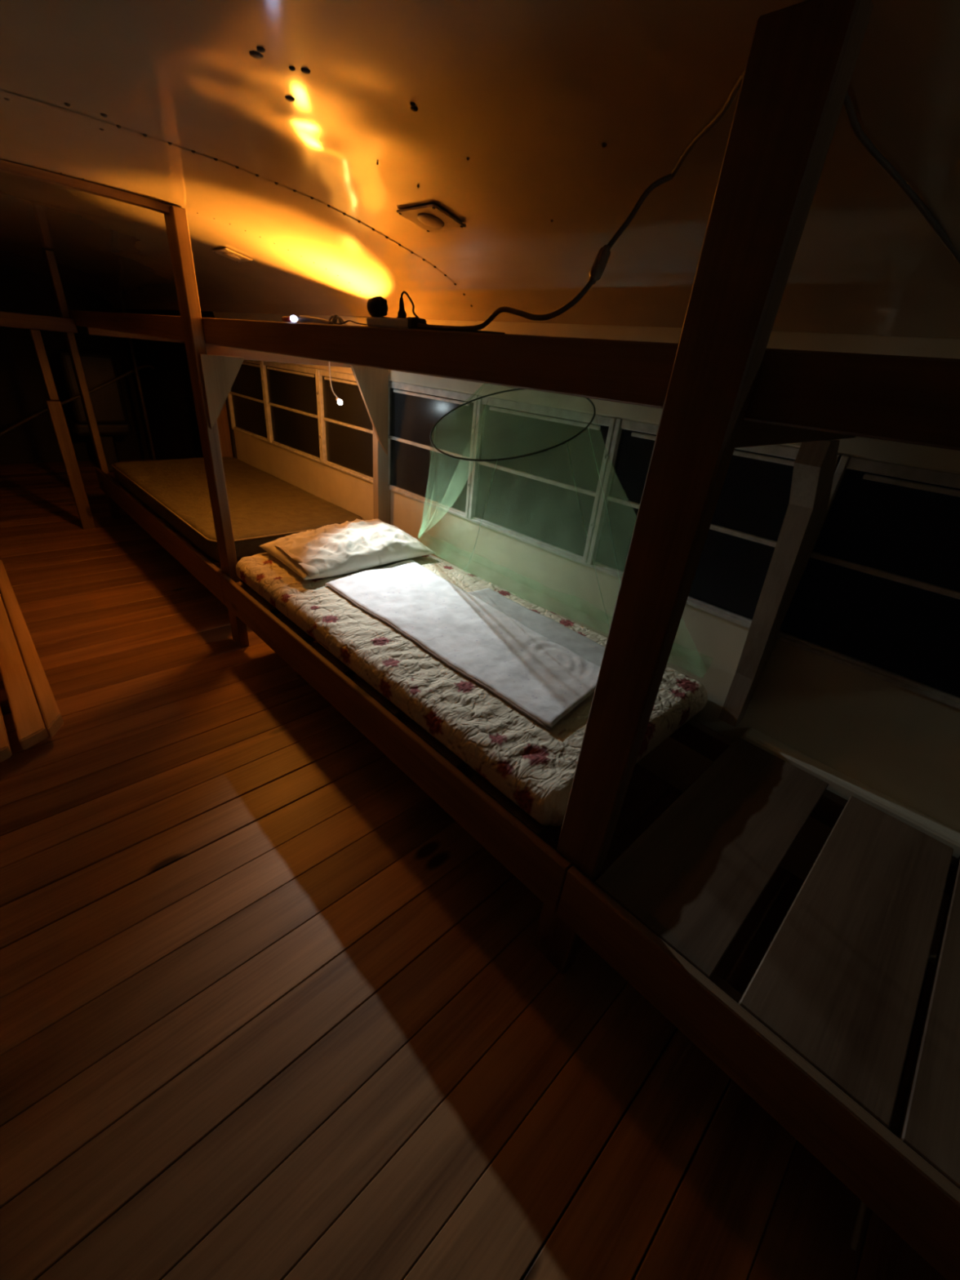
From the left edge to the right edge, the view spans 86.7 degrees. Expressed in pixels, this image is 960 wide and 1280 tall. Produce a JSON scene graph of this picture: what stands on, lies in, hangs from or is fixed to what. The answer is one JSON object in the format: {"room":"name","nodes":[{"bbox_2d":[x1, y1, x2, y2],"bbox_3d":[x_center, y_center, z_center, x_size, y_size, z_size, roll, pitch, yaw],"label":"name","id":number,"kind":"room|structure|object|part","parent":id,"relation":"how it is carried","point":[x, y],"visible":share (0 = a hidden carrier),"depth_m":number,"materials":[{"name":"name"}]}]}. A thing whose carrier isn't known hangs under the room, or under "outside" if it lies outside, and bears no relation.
{"room":"dormitory","nodes":[
{"label":"dormitory","id":0,"kind":"room"},
{"bbox_2d":[0,263,149,464],"bbox_3d":[-4.357,-2.373,4.435,2.420,1.720,0.060,-21,38,-40],"label":"wall","id":1,"kind":"structure","parent":0,"point":[24,393],"depth_m":4.71,"materials":[{"name":"paint"}]},
{"bbox_2d":[0,458,946,1279],"bbox_3d":[-1.261,0.189,2.051,2.300,0.024,9.258,-21,38,-40],"label":"floor","id":2,"kind":"structure","parent":0,"point":[269,1010],"depth_m":1.08,"materials":[{"name":"brown wood"}]},
{"bbox_2d":[0,681,38,713],"bbox_3d":[-1.721,0.221,1.823,0.250,0.053,0.090,-21,38,-40],"label":"block","id":3,"kind":"object","parent":2,"relation":"on","point":[4,703],"visible":0.16,"depth_m":1.81,"materials":[{"name":"brown wood"}]},
{"bbox_2d":[0,706,12,762],"bbox_3d":[-2.049,0.025,2.014,0.130,0.043,1.768,-21,38,-40],"label":"plank","id":4,"kind":"object","parent":3,"relation":"on","point":[5,748],"visible":1,"depth_m":1.56,"materials":[{"name":"brown wood"}]},
{"bbox_2d":[0,594,48,750],"bbox_3d":[-1.992,-0.025,2.119,0.070,0.041,1.717,-21,38,-40],"label":"plank","id":5,"kind":"object","parent":3,"relation":"on","point":[30,727],"visible":1,"depth_m":1.78,"materials":[{"name":"brown wood"}]},
{"bbox_2d":[0,560,63,737],"bbox_3d":[-1.965,-0.054,2.172,0.048,0.045,1.732,-21,38,-40],"label":"plank","id":6,"kind":"object","parent":3,"relation":"on","point":[53,719],"visible":1,"depth_m":1.94,"materials":[{"name":"brown wood"}]},
{"bbox_2d":[0,311,95,528],"bbox_3d":[-3.041,-1.177,2.872,1.518,1.250,0.080,-21,38,-40],"label":"wooden post","id":7,"kind":"object","parent":2,"relation":"on","point":[8,319],"depth_m":3.12,"materials":[{"name":"brown wood"}]},
{"bbox_3d":[-2.623,-1.653,3.062,0.045,0.374,0.034,-21,38,-40],"label":"post","id":8,"kind":"part","parent":7,"relation":"part of","materials":[{"name":"brown wood"}]},
{"bbox_3d":[-2.658,-1.121,3.312,0.070,0.800,0.038,-21,38,-40],"label":"post","id":9,"kind":"part","parent":7,"relation":"part of","materials":[{"name":"brown wood"}]},
{"bbox_2d":[0,364,154,436],"bbox_3d":[-3.467,-1.857,4.337,1.395,0.956,0.024,-21,38,-40],"label":"handrail","id":10,"kind":"object","parent":2,"relation":"on","point":[39,413],"visible":0.84,"depth_m":4.27,"materials":[{"name":"wood"}]},
{"bbox_2d":[57,349,132,471],"bbox_3d":[-3.522,-2.082,4.670,0.440,1.020,0.480,-21,38,-40],"label":"seat","id":11,"kind":"object","parent":2,"relation":"on","point":[108,402],"visible":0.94,"depth_m":4.47,"materials":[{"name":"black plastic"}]},
{"bbox_3d":[-3.368,-2.196,4.447,0.400,0.580,0.090,-21,38,-40],"label":"backrest","id":12,"kind":"part","parent":11,"relation":"part of","materials":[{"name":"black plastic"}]},
{"bbox_2d":[66,416,132,435],"bbox_3d":[-3.546,-1.994,4.735,0.440,0.120,0.440,-21,38,-40],"label":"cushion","id":13,"kind":"object","parent":11,"relation":"on","point":[81,429],"depth_m":4.61,"materials":[{"name":"black fabric"}]},
{"bbox_2d":[117,288,156,460],"bbox_3d":[-2.968,-2.175,4.445,0.027,1.500,0.028,-21,38,-40],"label":"pole","id":14,"kind":"object","parent":2,"relation":"on","point":[120,292],"visible":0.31,"depth_m":4.42,"materials":[{"name":"wood"}]},
{"bbox_2d":[42,0,959,1279],"bbox_3d":[0.041,-0.305,1.520,0.832,1.586,7.019,-21,38,-40],"label":"bunk bed","id":15,"kind":"object","parent":2,"relation":"on","point":[719,390],"depth_m":0.81,"materials":[{"name":"brown wood"}]},
{"bbox_3d":[-2.614,-1.597,3.370,0.040,1.586,0.090,-21,38,-40],"label":"post","id":16,"kind":"part","parent":15,"relation":"part of","materials":[{"name":"brown wood"}]},
{"bbox_3d":[-1.758,-1.554,2.488,0.039,0.080,2.275,-21,38,-40],"label":"rail","id":17,"kind":"part","parent":15,"relation":"part of","materials":[{"name":"brown wood"}]},
{"bbox_2d":[144,505,160,518],"bbox_3d":[-1.596,-0.826,3.115,0.746,0.022,0.220,-21,38,-40],"label":"board","id":18,"kind":"object","parent":15,"relation":"on","point":[146,506],"visible":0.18,"depth_m":2.85,"materials":[{"name":"brown wood"}]},
{"bbox_3d":[-1.915,-0.688,2.924,0.022,0.150,2.320,-21,38,-40],"label":"rail","id":19,"kind":"part","parent":15,"relation":"part of","materials":[{"name":"brown wood"}]},
{"bbox_2d":[160,517,178,532],"bbox_3d":[-1.403,-0.714,2.946,0.746,0.022,0.220,-21,38,-40],"label":"board","id":20,"kind":"object","parent":15,"relation":"on","point":[161,518],"visible":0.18,"depth_m":2.68,"materials":[{"name":"brown wood"}]},
{"bbox_2d":[176,532,197,548],"bbox_3d":[-1.211,-0.601,2.777,0.746,0.022,0.220,-21,38,-40],"label":"board","id":21,"kind":"object","parent":15,"relation":"on","point":[178,533],"visible":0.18,"depth_m":2.51,"materials":[{"name":"brown wood"}]},
{"bbox_3d":[-1.045,-0.680,1.997,0.040,1.586,0.095,-21,38,-40],"label":"post","id":22,"kind":"part","parent":15,"relation":"part of","materials":[{"name":"brown wood"}]},
{"bbox_2d":[195,547,238,566],"bbox_3d":[-1.018,-0.488,2.608,0.746,0.022,0.220,-21,38,-40],"label":"board","id":23,"kind":"object","parent":15,"relation":"on","point":[215,562],"visible":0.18,"depth_m":2.33,"materials":[{"name":"brown wood"}]},
{"bbox_3d":[-1.902,-1.650,3.606,0.194,0.860,0.016,-21,38,-40],"label":"panel","id":24,"kind":"part","parent":15,"relation":"part of","materials":[{"name":"brown wood"}]},
{"bbox_2d":[111,456,364,561],"bbox_3d":[-1.510,-0.857,3.040,0.801,0.118,1.835,-21,38,-40],"label":"mattress","id":25,"kind":"object","parent":15,"relation":"on","point":[264,508],"visible":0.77,"depth_m":2.79,"materials":[{"name":"fabric"}]},
{"bbox_2d":[246,589,281,614],"bbox_3d":[-0.611,-0.251,2.253,0.746,0.022,0.220,-21,38,-40],"label":"board","id":26,"kind":"object","parent":15,"relation":"on","point":[265,603],"visible":0.18,"depth_m":2.00,"materials":[{"name":"brown wood"}]},
{"bbox_2d":[281,315,297,322],"bbox_3d":[-0.517,-0.875,1.384,0.017,0.017,0.078,-21,38,-40],"label":"torch","id":27,"kind":"object","parent":15,"relation":"on","point":[293,318],"visible":0.98,"depth_m":1.37,"materials":[{"name":"red plastic"}]},
{"bbox_2d":[275,613,315,642],"bbox_3d":[-0.425,-0.142,2.090,0.746,0.022,0.220,-21,38,-40],"label":"board","id":28,"kind":"object","parent":15,"relation":"on","point":[284,619],"visible":0.18,"depth_m":1.84,"materials":[{"name":"brown wood"}]},
{"bbox_2d":[298,315,366,325],"bbox_3d":[-0.362,-0.786,1.250,0.017,0.016,0.318,-21,38,-40],"label":"charging cable","id":29,"kind":"object","parent":15,"relation":"on","point":[302,318],"visible":0.96,"depth_m":1.29,"materials":[{"name":"plastic"}]},
{"bbox_2d":[311,642,356,676],"bbox_3d":[-0.239,-0.033,1.927,0.746,0.022,0.220,-21,38,-40],"label":"board","id":30,"kind":"object","parent":15,"relation":"on","point":[336,662],"visible":0.18,"depth_m":1.68,"materials":[{"name":"brown wood"}]},
{"bbox_2d":[328,314,344,324],"bbox_3d":[-0.353,-0.786,1.245,0.073,0.021,0.017,25,34,30],"label":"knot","id":31,"kind":"object","parent":15,"relation":"on","point":[335,317],"visible":1,"depth_m":1.24,"materials":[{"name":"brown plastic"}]},
{"bbox_2d":[366,296,388,317],"bbox_3d":[-0.226,-0.740,1.131,0.048,0.042,0.040,23,33,28],"label":"adapter","id":32,"kind":"object","parent":15,"relation":"on","point":[376,306],"visible":0.98,"depth_m":1.12,"materials":[{"name":"black plastic"}]},
{"bbox_3d":[-0.214,-0.733,1.119,0.020,0.030,0.010,-21,38,-40],"label":"plate","id":33,"kind":"part","parent":32,"relation":"part of","materials":[{"name":"black plastic"}]},
{"bbox_2d":[353,677,405,718],"bbox_3d":[-0.053,0.076,1.765,0.746,0.022,0.220,-21,38,-40],"label":"board","id":34,"kind":"object","parent":15,"relation":"on","point":[393,708],"visible":0.18,"depth_m":1.52,"materials":[{"name":"brown wood"}]},
{"bbox_3d":[-0.491,-0.690,2.547,0.074,1.175,0.043,-21,38,-40],"label":"wall post","id":35,"kind":"part","parent":15,"relation":"part of","materials":[{"name":"white wood"}]},
{"bbox_3d":[-0.468,0.158,1.658,0.022,0.150,1.878,-21,38,-40],"label":"rail","id":36,"kind":"part","parent":15,"relation":"part of","materials":[{"name":"brown wood"}]},
{"bbox_3d":[-0.183,-0.690,1.105,0.043,0.021,0.170,-21,38,-40],"label":"power strip","id":37,"kind":"part","parent":15,"relation":"part of","materials":[{"name":"white plastic"}]},
{"bbox_2d":[405,316,426,328],"bbox_3d":[-0.134,-0.661,1.062,0.039,0.021,0.027,-21,38,-40],"label":"switch","id":38,"kind":"object","parent":15,"relation":"attached to","point":[410,321],"depth_m":1.05,"materials":[{"name":"black plastic"}]},
{"bbox_2d":[405,720,468,769],"bbox_3d":[0.133,0.184,1.602,0.746,0.022,0.220,-21,38,-40],"label":"board","id":39,"kind":"object","parent":15,"relation":"on","point":[412,725],"visible":0.18,"depth_m":1.36,"materials":[{"name":"brown wood"}]},
{"bbox_3d":[-0.326,-0.717,1.235,0.039,0.080,1.878,-21,38,-40],"label":"rail","id":40,"kind":"part","parent":15,"relation":"part of","materials":[{"name":"brown wood"}]},
{"bbox_2d":[410,326,505,333],"bbox_3d":[-0.044,-0.597,0.982,0.038,0.003,0.245,-21,38,-40],"label":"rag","id":41,"kind":"object","parent":15,"relation":"on","point":[412,327],"visible":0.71,"depth_m":0.96,"materials":[{"name":"fabric"}]},
{"bbox_2d":[470,773,552,836],"bbox_3d":[0.319,0.293,1.439,0.746,0.022,0.220,-21,38,-40],"label":"board","id":42,"kind":"object","parent":15,"relation":"on","point":[538,828],"visible":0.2,"depth_m":1.19,"materials":[{"name":"brown wood"}]},
{"bbox_2d":[235,552,707,826],"bbox_3d":[-0.158,-0.066,1.860,0.787,0.114,1.743,-21,38,-40],"label":"mattress","id":43,"kind":"object","parent":42,"relation":"on","point":[534,766],"visible":0.44,"depth_m":1.43,"materials":[{"name":"fabric"}]},
{"bbox_2d":[259,518,435,579],"bbox_3d":[-0.564,-0.428,2.193,0.631,0.127,0.447,-21,38,-40],"label":"pillow","id":44,"kind":"object","parent":43,"relation":"on","point":[335,549],"visible":1,"depth_m":2.08,"materials":[{"name":"fabric"}]},
{"bbox_2d":[324,559,600,730],"bbox_3d":[-0.064,-0.064,1.746,0.439,0.025,1.135,-21,38,-40],"label":"blanket","id":45,"kind":"object","parent":43,"relation":"on","point":[543,679],"visible":1,"depth_m":1.64,"materials":[{"name":"fabric"}]},
{"bbox_2d":[467,588,604,666],"bbox_3d":[0.178,-0.037,1.762,0.259,0.016,0.721,-19,37,-38],"label":"sheet","id":46,"kind":"object","parent":43,"relation":"on","point":[584,646],"visible":0.47,"depth_m":1.79,"materials":[{"name":"fabric"}]},
{"bbox_3d":[0.250,0.081,0.866,0.040,1.576,0.095,-21,38,-40],"label":"post","id":47,"kind":"part","parent":15,"relation":"part of","materials":[{"name":"brown wood"}]},
{"bbox_2d":[594,737,828,978],"bbox_3d":[0.585,0.449,1.206,0.746,0.022,0.245,-21,38,-40],"label":"board","id":48,"kind":"object","parent":15,"relation":"on","point":[694,877],"visible":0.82,"depth_m":1.13,"materials":[{"name":"brown wood"}]},
{"bbox_3d":[1.150,1.104,0.242,0.022,0.150,2.816,-21,38,-40],"label":"rail","id":49,"kind":"part","parent":15,"relation":"part of","materials":[{"name":"brown wood"}]},
{"bbox_3d":[0.730,-0.085,1.291,0.254,0.805,0.050,-21,38,-40],"label":"wall post","id":50,"kind":"part","parent":15,"relation":"part of","materials":[{"name":"white wood"}]},
{"bbox_2d":[737,795,953,1128],"bbox_3d":[0.779,0.562,1.036,0.746,0.022,0.216,-21,38,-40],"label":"board","id":51,"kind":"object","parent":15,"relation":"on","point":[839,981],"visible":0.84,"depth_m":0.95,"materials":[{"name":"brown wood"}]},
{"bbox_3d":[1.292,0.229,-0.181,0.039,0.080,2.816,-21,38,-40],"label":"rail","id":52,"kind":"part","parent":15,"relation":"part of","materials":[{"name":"brown wood"}]},
{"bbox_2d":[897,856,959,1189],"bbox_3d":[0.946,0.660,0.890,0.746,0.022,0.238,-21,38,-40],"label":"board","id":53,"kind":"object","parent":15,"relation":"on","point":[930,1123],"visible":0.88,"depth_m":0.80,"materials":[{"name":"brown wood"}]},
{"bbox_3d":[-0.063,-0.834,1.454,0.680,0.024,1.768,-21,38,-40],"label":"panel","id":54,"kind":"object","parent":15,"relation":"on","visible":0},
{"bbox_2d":[328,361,342,404],"bbox_3d":[-0.597,-1.099,2.104,0.050,0.229,0.021,10,29,8],"label":"lamp","id":55,"kind":"object","parent":54,"relation":"hanging from","point":[340,402],"visible":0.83,"depth_m":2.14,"materials":[{"name":"white plastic"}]},
{"bbox_3d":[-0.592,-1.006,2.152,0.021,0.021,0.021,-21,38,-40],"label":"bulb","id":56,"kind":"part","parent":55,"relation":"part of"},
{"bbox_2d":[397,290,426,324],"bbox_3d":[-0.132,-0.683,1.060,0.106,0.075,0.035,19,31,22],"label":"plug","id":57,"kind":"object","parent":54,"relation":"on","point":[402,313],"visible":0.81,"depth_m":1.07,"materials":[{"name":"plastic"}]},
{"bbox_2d":[0,0,959,338],"bbox_3d":[-1.109,-1.112,1.319,2.220,0.230,9.212,-21,38,-40],"label":"ceiling","id":58,"kind":"structure","parent":0,"point":[291,136],"depth_m":0.91,"materials":[{"name":"paint"}]},
{"bbox_2d":[0,160,172,213],"bbox_3d":[-1.456,-1.144,1.230,1.345,0.143,0.040,-21,38,-40],"label":"batten","id":59,"kind":"object","parent":58,"relation":"attached to","point":[6,166],"visible":0.9,"depth_m":1.46,"materials":[{"name":"brown wood"}]},
{"bbox_2d":[212,247,253,262],"bbox_3d":[-1.031,-1.601,2.116,0.108,0.028,0.150,-21,38,-40],"label":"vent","id":60,"kind":"object","parent":58,"relation":"in","point":[225,252],"visible":1,"depth_m":2.10,"materials":[{"name":"metal"}]},
{"bbox_2d":[395,203,466,232],"bbox_3d":[-0.122,-1.049,1.266,0.108,0.027,0.150,-21,38,-40],"label":"recessed light","id":61,"kind":"object","parent":58,"relation":"in","point":[431,217],"visible":1,"depth_m":1.25,"materials":[{"name":"paint"}]},
{"bbox_2d":[417,71,959,329],"bbox_3d":[0.384,-0.606,0.783,1.069,0.285,0.382,8,29,4],"label":"cable","id":62,"kind":"object","parent":58,"relation":"attached to","point":[602,259],"visible":0.86,"depth_m":0.79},
{"bbox_2d":[419,383,620,627],"bbox_3d":[0.068,-0.433,1.667,0.524,0.745,1.426,-21,38,-40],"label":"net","id":63,"kind":"object","parent":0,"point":[514,389],"visible":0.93,"depth_m":1.43,"materials":[{"name":"fabric"}]},
{"bbox_2d":[118,308,959,964],"bbox_3d":[-0.347,-0.728,2.435,0.112,1.435,9.200,-21,38,-40],"label":"wall","id":64,"kind":"structure","parent":0,"point":[895,749],"depth_m":1.54,"materials":[{"name":"beige paint"}]},
{"bbox_2d":[227,359,269,441],"bbox_3d":[-1.562,-1.630,3.408,0.040,0.473,0.624,-21,38,-40],"label":"window","id":65,"kind":"structure","parent":64,"relation":"in","point":[246,397],"depth_m":3.42,"materials":[{"name":"glass"}]},
{"bbox_3d":[-1.552,-1.718,3.366,0.018,0.216,0.582,-21,38,-40],"label":"sash rail","id":66,"kind":"part","parent":65,"relation":"part of","materials":[{"name":"paint"}]},
{"bbox_2d":[261,360,321,462],"bbox_3d":[-1.110,-1.366,3.013,0.040,0.473,0.694,-21,38,-40],"label":"window","id":67,"kind":"structure","parent":64,"relation":"in","point":[291,391],"depth_m":3.02,"materials":[{"name":"paint"}]},
{"bbox_3d":[-1.101,-1.454,2.971,0.018,0.216,0.652,-21,38,-40],"label":"sash rail","id":68,"kind":"part","parent":67,"relation":"part of","materials":[{"name":"paint"}]},
{"bbox_2d":[316,368,373,480],"bbox_3d":[-0.659,-1.103,2.618,0.040,0.473,0.624,-21,38,-40],"label":"window","id":69,"kind":"structure","parent":64,"relation":"in","point":[345,428],"depth_m":2.67,"materials":[{"name":"paint"}]},
{"bbox_3d":[-0.650,-1.190,2.576,0.018,0.216,0.582,-21,38,-40],"label":"sash rail","id":70,"kind":"part","parent":69,"relation":"part of","materials":[{"name":"paint"}]},
{"bbox_2d":[388,380,478,517],"bbox_3d":[-0.232,-0.853,2.245,0.040,0.473,0.624,-21,38,-40],"label":"window","id":71,"kind":"structure","parent":64,"relation":"in","point":[394,476],"depth_m":2.24,"materials":[{"name":"paint"}]},
{"bbox_3d":[-0.229,-0.848,2.257,0.007,0.442,0.582,-21,38,-40],"label":"pane","id":72,"kind":"part","parent":71,"relation":"part of","materials":[{"name":"clear glass"}]},
{"bbox_3d":[-0.223,-0.941,2.203,0.018,0.216,0.582,-21,38,-40],"label":"sash rail","id":73,"kind":"part","parent":71,"relation":"part of","materials":[{"name":"paint"}]},
{"bbox_2d":[468,395,616,563],"bbox_3d":[0.195,-0.603,1.871,0.040,0.473,0.624,-21,38,-40],"label":"window","id":74,"kind":"structure","parent":64,"relation":"in","point":[481,411],"depth_m":1.82,"materials":[{"name":"paint"}]},
{"bbox_3d":[0.204,-0.691,1.829,0.018,0.216,0.582,-21,38,-40],"label":"sash rail","id":75,"kind":"part","parent":74,"relation":"part of","materials":[{"name":"paint"}]},
{"bbox_2d":[213,311,959,474],"bbox_3d":[0.570,-0.737,1.408,0.098,0.278,6.705,-21,38,-40],"label":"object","id":76,"kind":"structure","parent":64,"relation":"attached to","point":[943,460],"depth_m":1.43,"materials":[{"name":"beige paint"}]},
{"bbox_2d":[231,427,959,709],"bbox_3d":[0.506,-0.198,1.694,0.018,0.012,6.705,-21,38,-40],"label":"trim","id":77,"kind":"structure","parent":64,"relation":"attached to","point":[873,673],"depth_m":1.52,"materials":[{"name":"paint"}]},
{"bbox_2d":[586,418,840,624],"bbox_3d":[0.622,-0.354,1.497,0.040,0.473,0.624,-21,38,-40],"label":"window","id":78,"kind":"structure","parent":64,"relation":"in","point":[785,451],"depth_m":1.54,"materials":[{"name":"paint"}]},
{"bbox_3d":[0.625,-0.349,1.509,0.007,0.442,0.582,-21,38,-40],"label":"pane","id":79,"kind":"part","parent":78,"relation":"part of","materials":[{"name":"clear glass"}]},
{"bbox_3d":[0.631,-0.441,1.455,0.018,0.216,0.582,-21,38,-40],"label":"sash rail","id":80,"kind":"part","parent":78,"relation":"part of","materials":[{"name":"paint"}]},
{"bbox_2d":[777,455,959,703],"bbox_3d":[1.049,-0.104,1.123,0.040,0.473,0.624,-21,38,-40],"label":"window","id":81,"kind":"structure","parent":64,"relation":"in","point":[905,472],"depth_m":1.18,"materials":[{"name":"paint"}]},
{"bbox_3d":[1.058,-0.192,1.081,0.018,0.216,0.582,-21,38,-40],"label":"sash rail","id":82,"kind":"part","parent":81,"relation":"part of","materials":[{"name":"paint"}]}
]}

